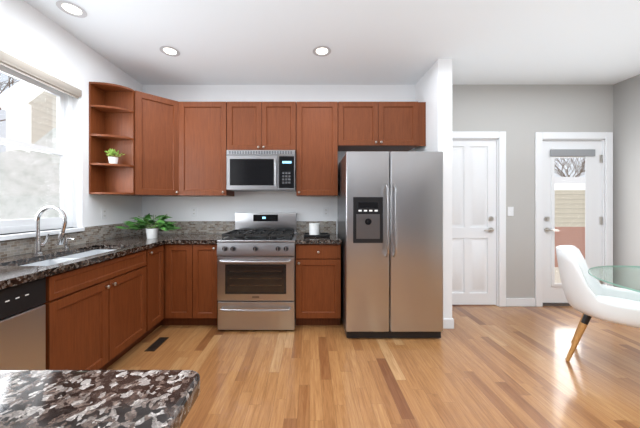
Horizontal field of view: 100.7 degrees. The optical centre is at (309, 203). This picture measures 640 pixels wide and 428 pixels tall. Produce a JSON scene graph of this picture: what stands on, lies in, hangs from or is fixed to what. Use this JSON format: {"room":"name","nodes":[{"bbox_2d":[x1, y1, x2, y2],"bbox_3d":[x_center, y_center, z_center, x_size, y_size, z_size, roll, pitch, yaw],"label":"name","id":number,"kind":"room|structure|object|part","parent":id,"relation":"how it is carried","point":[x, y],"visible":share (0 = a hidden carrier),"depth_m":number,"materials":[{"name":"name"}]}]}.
{"room":"kitchen","nodes":[
{"label":"kitchen","id":0,"kind":"room"},
{"bbox_2d":[0,0,141,234],"bbox_3d":[-2.180,-0.107,0.310,0.160,2.775,6.220,0,0,0],"label":"wall","id":1,"kind":"structure","parent":0,"point":[32,35],"depth_m":2.44,"materials":[{"name":"white paint"}]},
{"bbox_2d":[0,50,81,233],"bbox_3d":[-2.171,-0.416,1.640,0.167,1.258,1.600,0,0,0],"label":"window","id":2,"kind":"structure","parent":1,"relation":"in","point":[65,93],"depth_m":2.21,"materials":[{"name":"white"}]},
{"bbox_2d":[0,227,84,240],"bbox_3d":[-2.165,0.232,1.640,0.190,0.035,1.600,0,0,0],"label":"window sill","id":3,"kind":"structure","parent":1,"relation":"in","point":[19,235],"depth_m":1.99,"materials":[{"name":"white"}]},
{"bbox_2d":[0,222,142,257],"bbox_3d":[-2.094,0.289,1.959,0.009,0.149,2.718,0,0,0],"label":"tile backsplash","id":4,"kind":"structure","parent":1,"relation":"attached to","point":[8,248],"depth_m":2.33,"materials":[{"name":"tile"}]},
{"bbox_2d":[101,208,106,218],"bbox_3d":[-2.096,0.098,2.700,0.008,0.115,0.072,0,0,0],"label":"outlet","id":5,"kind":"object","parent":1,"relation":"attached to","point":[103,213],"visible":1,"depth_m":2.69,"materials":[{"name":"white plastic"}]},
{"bbox_2d":[89,82,133,194],"bbox_3d":[-1.946,-0.627,2.611,0.303,1.065,0.195,0,0,0],"label":"open corner shelf","id":6,"kind":"object","parent":1,"relation":"attached to","point":[111,115],"depth_m":2.69,"materials":[{"name":"brown wood"}]},
{"bbox_3d":[-1.920,-0.469,2.594,0.176,0.157,0.157,0,0,0],"label":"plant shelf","id":7,"kind":"part","parent":6,"relation":"part of","materials":[{"name":"green plant"}]},
{"bbox_2d":[24,0,639,84],"bbox_3d":[0.800,-1.545,0.310,6.200,0.100,6.220,0,0,0],"label":"ceiling","id":8,"kind":"structure","parent":0,"point":[412,42],"depth_m":2.41,"materials":[{"name":"white paint"}]},
{"bbox_2d":[56,1,86,17],"bbox_3d":[-1.825,-1.492,2.032,0.180,0.005,0.180,0,0,0],"label":"recessed light","id":9,"kind":"object","parent":8,"relation":"in","point":[72,9],"visible":1,"depth_m":2.03,"materials":[{"name":"grey"}]},
{"bbox_2d":[160,46,179,56],"bbox_3d":[-1.368,-1.492,2.590,0.180,0.005,0.180,0,0,0],"label":"recessed light","id":10,"kind":"object","parent":8,"relation":"in","point":[169,51],"visible":1,"depth_m":2.59,"materials":[{"name":"grey"}]},
{"bbox_2d":[313,46,330,56],"bbox_3d":[0.117,-1.492,2.590,0.180,0.005,0.180,0,0,0],"label":"recessed light","id":11,"kind":"object","parent":8,"relation":"in","point":[321,51],"visible":1,"depth_m":2.59,"materials":[{"name":"grey"}]},
{"bbox_2d":[106,305,639,427],"bbox_3d":[0.800,1.330,0.310,6.200,0.100,6.220,0,0,0],"label":"floor","id":12,"kind":"structure","parent":0,"point":[486,366],"depth_m":2.01,"materials":[{"name":"brown wood"}]},
{"bbox_2d":[0,277,45,369],"bbox_3d":[-1.778,0.844,1.200,0.585,0.872,0.596,0,0,0],"label":"dishwasher","id":13,"kind":"object","parent":12,"relation":"on","point":[22,326],"visible":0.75,"depth_m":1.38,"materials":[{"name":"silver metal"}]},
{"bbox_2d":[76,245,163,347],"bbox_3d":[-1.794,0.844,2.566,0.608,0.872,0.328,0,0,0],"label":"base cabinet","id":14,"kind":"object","parent":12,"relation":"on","point":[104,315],"depth_m":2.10,"materials":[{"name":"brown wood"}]},
{"bbox_2d":[0,233,224,289],"bbox_3d":[-1.517,0.491,1.959,1.162,0.252,2.718,0,0,0],"label":"countertop","id":15,"kind":"structure","parent":14,"relation":"on","point":[20,269],"depth_m":1.99,"materials":[{"name":"stone"}]},
{"bbox_2d":[32,206,66,254],"bbox_3d":[-1.894,0.188,1.948,0.242,0.352,0.096,0,0,0],"label":"faucet","id":16,"kind":"object","parent":15,"relation":"on","point":[38,244],"visible":1,"depth_m":1.92,"materials":[{"name":"silver metal"}]},
{"bbox_2d":[62,237,74,248],"bbox_3d":[-1.966,0.319,2.160,0.093,0.090,0.044,0,0,0],"label":"soap dispenser","id":17,"kind":"object","parent":15,"relation":"on","point":[66,243],"visible":0.94,"depth_m":2.15,"materials":[{"name":"silver metal"}]},
{"bbox_2d":[115,213,179,238],"bbox_3d":[-1.703,0.229,2.879,0.606,0.270,0.438,0,0,0],"label":"potted plant","id":18,"kind":"object","parent":15,"relation":"on","point":[151,232],"visible":1,"depth_m":2.79,"materials":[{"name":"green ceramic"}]},
{"bbox_2d":[145,337,168,350],"bbox_3d":[-1.395,1.277,2.420,0.090,0.005,0.240,0,0,0],"label":"floor vent","id":19,"kind":"object","parent":12,"relation":"in","point":[157,343],"visible":1,"depth_m":2.41,"materials":[{"name":"grey metal"}]},
{"bbox_2d":[168,244,191,324],"bbox_3d":[-1.341,0.844,3.014,0.275,0.872,0.608,0,0,0],"label":"base cabinet","id":20,"kind":"object","parent":12,"relation":"on","point":[179,255],"depth_m":2.72,"materials":[{"name":"brown wood"}]},
{"bbox_2d":[192,244,217,324],"bbox_3d":[-1.071,0.844,3.014,0.263,0.872,0.608,0,0,0],"label":"base cabinet","id":21,"kind":"object","parent":12,"relation":"on","point":[204,256],"depth_m":2.72,"materials":[{"name":"brown wood"}]},
{"bbox_2d":[217,212,297,329],"bbox_3d":[-0.540,0.693,2.936,0.780,1.175,0.729,0,0,0],"label":"range","id":22,"kind":"object","parent":12,"relation":"on","point":[256,271],"visible":1,"depth_m":2.64,"materials":[{"name":"silver metal"}]},
{"bbox_2d":[296,244,340,324],"bbox_3d":[0.085,0.844,2.999,0.464,0.873,0.639,0,0,0],"label":"base cabinet","id":23,"kind":"object","parent":12,"relation":"on","point":[318,284],"visible":1,"depth_m":2.72,"materials":[{"name":"brown wood"}]},
{"bbox_2d":[295,233,341,243],"bbox_3d":[0.088,0.385,3.002,0.474,0.040,0.633,0,0,0],"label":"countertop","id":24,"kind":"structure","parent":23,"relation":"on","point":[334,238],"depth_m":2.73,"materials":[{"name":"stone"}]},
{"bbox_2d":[304,233,329,236],"bbox_3d":[0.075,0.352,3.020,0.290,0.024,0.240,0,0,0],"label":"tray","id":25,"kind":"object","parent":24,"relation":"on","point":[320,235],"visible":0.9,"depth_m":2.90,"materials":[{"name":"black plastic"}]},
{"bbox_2d":[309,223,319,234],"bbox_3d":[0.050,0.288,3.030,0.124,0.128,0.124,0,0,0],"label":"jar","id":26,"kind":"object","parent":25,"relation":"on","point":[314,228],"visible":0.96,"depth_m":2.98,"materials":[{"name":"white ceramic"}]},
{"bbox_2d":[338,151,442,337],"bbox_3d":[0.794,0.393,2.850,0.912,1.775,0.880,0,0,0],"label":"refrigerator","id":27,"kind":"object","parent":12,"relation":"on","point":[390,219],"visible":1,"depth_m":2.48,"materials":[{"name":"silver metal"}]},
{"bbox_2d":[556,245,639,361],"bbox_3d":[2.437,0.830,2.098,0.694,0.907,0.706,0,0,0],"label":"chair","id":28,"kind":"object","parent":12,"relation":"on","point":[588,295],"visible":1,"depth_m":2.12,"materials":[{"name":"white plastic"}]},
{"bbox_2d":[588,266,639,291],"bbox_3d":[2.600,0.900,1.620,1.241,0.760,1.241,0,0,0],"label":"dining table","id":29,"kind":"object","parent":12,"relation":"on","point":[618,285],"visible":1,"depth_m":1.95,"materials":[{"name":"clear glass"}]},
{"bbox_3d":[-1.194,0.844,0.278,1.808,0.873,0.555,0,0,0],"label":"cabinet","id":30,"kind":"object","parent":12,"relation":"on","visible":0},
{"bbox_2d":[0,370,199,427],"bbox_3d":[-1.165,0.385,0.264,1.866,0.040,0.648,0,0,0],"label":"countertop","id":31,"kind":"structure","parent":30,"relation":"on","point":[98,398],"depth_m":0.50,"materials":[{"name":"stone"}]},
{"bbox_2d":[142,85,612,305],"bbox_3d":[0.900,-0.107,3.370,6.000,2.775,0.100,0,0,0],"label":"wall","id":32,"kind":"structure","parent":0,"point":[520,115],"depth_m":3.32,"materials":[{"name":"grey paint"}]},
{"bbox_2d":[122,194,165,195],"bbox_3d":[-1.794,-0.627,3.014,0.608,1.064,0.608,0,0,0],"label":"upper cabinet","id":33,"kind":"object","parent":32,"relation":"attached to","point":[134,194],"depth_m":2.96,"materials":[{"name":"brown wood"}]},
{"bbox_2d":[134,90,177,195],"bbox_3d":[-1.635,-0.627,2.855,0.313,1.059,0.314,0,0,0],"label":"upper cabinet","id":34,"kind":"object","parent":32,"relation":"attached to","point":[155,117],"depth_m":2.84,"materials":[{"name":"brown wood"}]},
{"bbox_2d":[191,207,196,215],"bbox_3d":[-1.450,0.098,3.316,0.072,0.115,0.008,0,0,0],"label":"electrical outlet","id":35,"kind":"object","parent":32,"relation":"attached to","point":[193,211],"visible":1,"depth_m":3.31,"materials":[{"name":"white plastic"}]},
{"bbox_2d":[178,102,234,195],"bbox_3d":[-1.215,-0.627,3.157,0.540,1.064,0.323,0,0,0],"label":"upper cabinet","id":36,"kind":"object","parent":32,"relation":"attached to","point":[180,148],"depth_m":3.01,"materials":[{"name":"brown wood"}]},
{"bbox_2d":[143,221,335,232],"bbox_3d":[-0.872,0.289,3.314,2.394,0.149,0.009,0,0,0],"label":"tile backsplash","id":37,"kind":"structure","parent":32,"relation":"attached to","point":[185,226],"depth_m":3.31,"materials":[{"name":"tile"}]},
{"bbox_2d":[226,102,297,149],"bbox_3d":[-0.550,-0.882,3.157,0.784,0.554,0.323,0,0,0],"label":"upper cabinet","id":38,"kind":"object","parent":32,"relation":"attached to","point":[249,125],"depth_m":3.01,"materials":[{"name":"brown wood"}]},
{"bbox_2d":[226,150,295,191],"bbox_3d":[-0.545,-0.377,3.099,0.760,0.443,0.437,0,0,0],"label":"over-the-range microwave","id":39,"kind":"object","parent":38,"relation":"attached to","point":[260,170],"visible":1,"depth_m":2.92,"materials":[{"name":"silver metal"}]},
{"bbox_2d":[295,102,337,195],"bbox_3d":[0.080,-0.627,3.157,0.470,1.064,0.323,0,0,0],"label":"upper cabinet","id":40,"kind":"object","parent":32,"relation":"attached to","point":[317,152],"depth_m":3.01,"materials":[{"name":"brown wood"}]},
{"bbox_2d":[323,207,328,215],"bbox_3d":[0.200,0.098,3.316,0.072,0.115,0.008,0,0,0],"label":"electrical outlet","id":41,"kind":"object","parent":32,"relation":"attached to","point":[325,211],"visible":1,"depth_m":3.31,"materials":[{"name":"white plastic"}]},
{"bbox_2d":[338,102,421,150],"bbox_3d":[0.771,-0.909,3.157,0.907,0.500,0.323,0,0,0],"label":"upper cabinet","id":42,"kind":"object","parent":32,"relation":"attached to","point":[362,126],"depth_m":3.01,"materials":[{"name":"brown wood"}]},
{"bbox_2d":[452,140,495,304],"bbox_3d":[1.978,0.231,3.329,0.737,2.074,0.099,0,0,0],"label":"door","id":43,"kind":"structure","parent":32,"relation":"in","point":[473,222],"depth_m":3.34,"materials":[{"name":"white painted wood"},{"name":"nickel"}]},
{"bbox_2d":[508,207,513,215],"bbox_3d":[2.511,0.092,3.315,0.073,0.115,0.010,0,0,0],"label":"switch plate","id":44,"kind":"object","parent":32,"relation":"attached to","point":[510,211],"visible":1,"depth_m":3.31,"materials":[{"name":"white plastic"}]},
{"bbox_2d":[506,298,534,306],"bbox_3d":[2.630,1.230,3.313,0.360,0.100,0.014,0,0,0],"label":"baseboard","id":45,"kind":"structure","parent":32,"relation":"attached to","point":[510,302],"depth_m":3.31,"materials":[{"name":"white wood"}]},
{"bbox_2d":[452,131,612,306],"bbox_3d":[2.645,0.188,3.360,2.260,2.185,0.120,0,0,0],"label":"door frame","id":46,"kind":"structure","parent":32,"relation":"attached to","point":[606,138],"depth_m":3.30,"materials":[{"name":"white wood"}]},
{"bbox_2d":[543,141,602,305],"bbox_3d":[3.297,0.242,3.347,0.769,2.076,0.136,0,0,0],"label":"door","id":47,"kind":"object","parent":32,"relation":"attached to","point":[553,291],"visible":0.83,"depth_m":3.34,"materials":[{"name":"white"}]},
{"bbox_2d":[415,59,451,318],"bbox_3d":[1.393,-0.107,3.025,0.145,2.775,0.590,0,0,0],"label":"wall","id":48,"kind":"structure","parent":0,"point":[433,88],"depth_m":2.73,"materials":[{"name":"white paint"}]},
{"bbox_2d":[443,318,453,328],"bbox_3d":[1.470,1.230,3.018,0.060,0.100,0.604,0,0,0],"label":"baseboard","id":49,"kind":"structure","parent":48,"relation":"attached to","point":[449,323],"depth_m":2.72,"materials":[{"name":"white wood"}]},
{"bbox_2d":[613,74,639,290],"bbox_3d":[3.850,-0.107,0.260,0.100,2.775,6.120,0,0,0],"label":"wall","id":50,"kind":"structure","parent":0,"point":[626,172],"depth_m":3.18,"materials":[{"name":"grey paint"}]},
{"label":"outside","id":51,"kind":"structure","parent":0,"visible":0},
{"bbox_3d":[0.000,1.540,18.550,60.000,0.280,42.900,0,0,0],"label":"ground","id":52,"kind":"structure","parent":51,"visible":0},
{"bbox_2d":[0,76,17,120],"bbox_3d":[-10.193,-1.729,8.252,4.259,6.267,2.683,0,0,0],"label":"tree","id":53,"kind":"object","parent":52,"relation":"on","point":[8,83],"depth_m":8.10,"materials":[{"name":"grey plant"}]},
{"bbox_2d":[0,81,56,152],"bbox_3d":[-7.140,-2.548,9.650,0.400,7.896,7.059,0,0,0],"label":"house","id":54,"kind":"structure","parent":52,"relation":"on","point":[48,98],"depth_m":6.53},
{"bbox_2d":[0,128,59,219],"bbox_3d":[-5.850,0.180,8.775,1.527,4.650,8.150,0,0,0],"label":"shrubs","id":55,"kind":"object","parent":52,"relation":"on","point":[46,161],"depth_m":5.37,"materials":[{"name":"white"}]},
{"bbox_2d":[555,227,584,282],"bbox_3d":[5.250,0.940,4.515,7.500,0.920,2.170,0,0,0],"label":"deck","id":56,"kind":"object","parent":52,"relation":"on","point":[568,234],"depth_m":5.50,"materials":[{"name":"brown wood"}]},
{"bbox_2d":[555,177,584,226],"bbox_3d":[9.250,0.115,11.500,14.100,2.570,5.600,0,0,0],"label":"shed","id":57,"kind":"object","parent":52,"relation":"on","point":[566,214],"depth_m":9.00,"materials":[{"name":"beige wood"}]},
{"bbox_2d":[555,156,584,176],"bbox_3d":[18.169,-1.361,18.436,4.180,5.529,4.806,0,0,0],"label":"tree","id":58,"kind":"object","parent":52,"relation":"on","point":[561,174],"depth_m":18.26,"materials":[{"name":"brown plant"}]}
]}

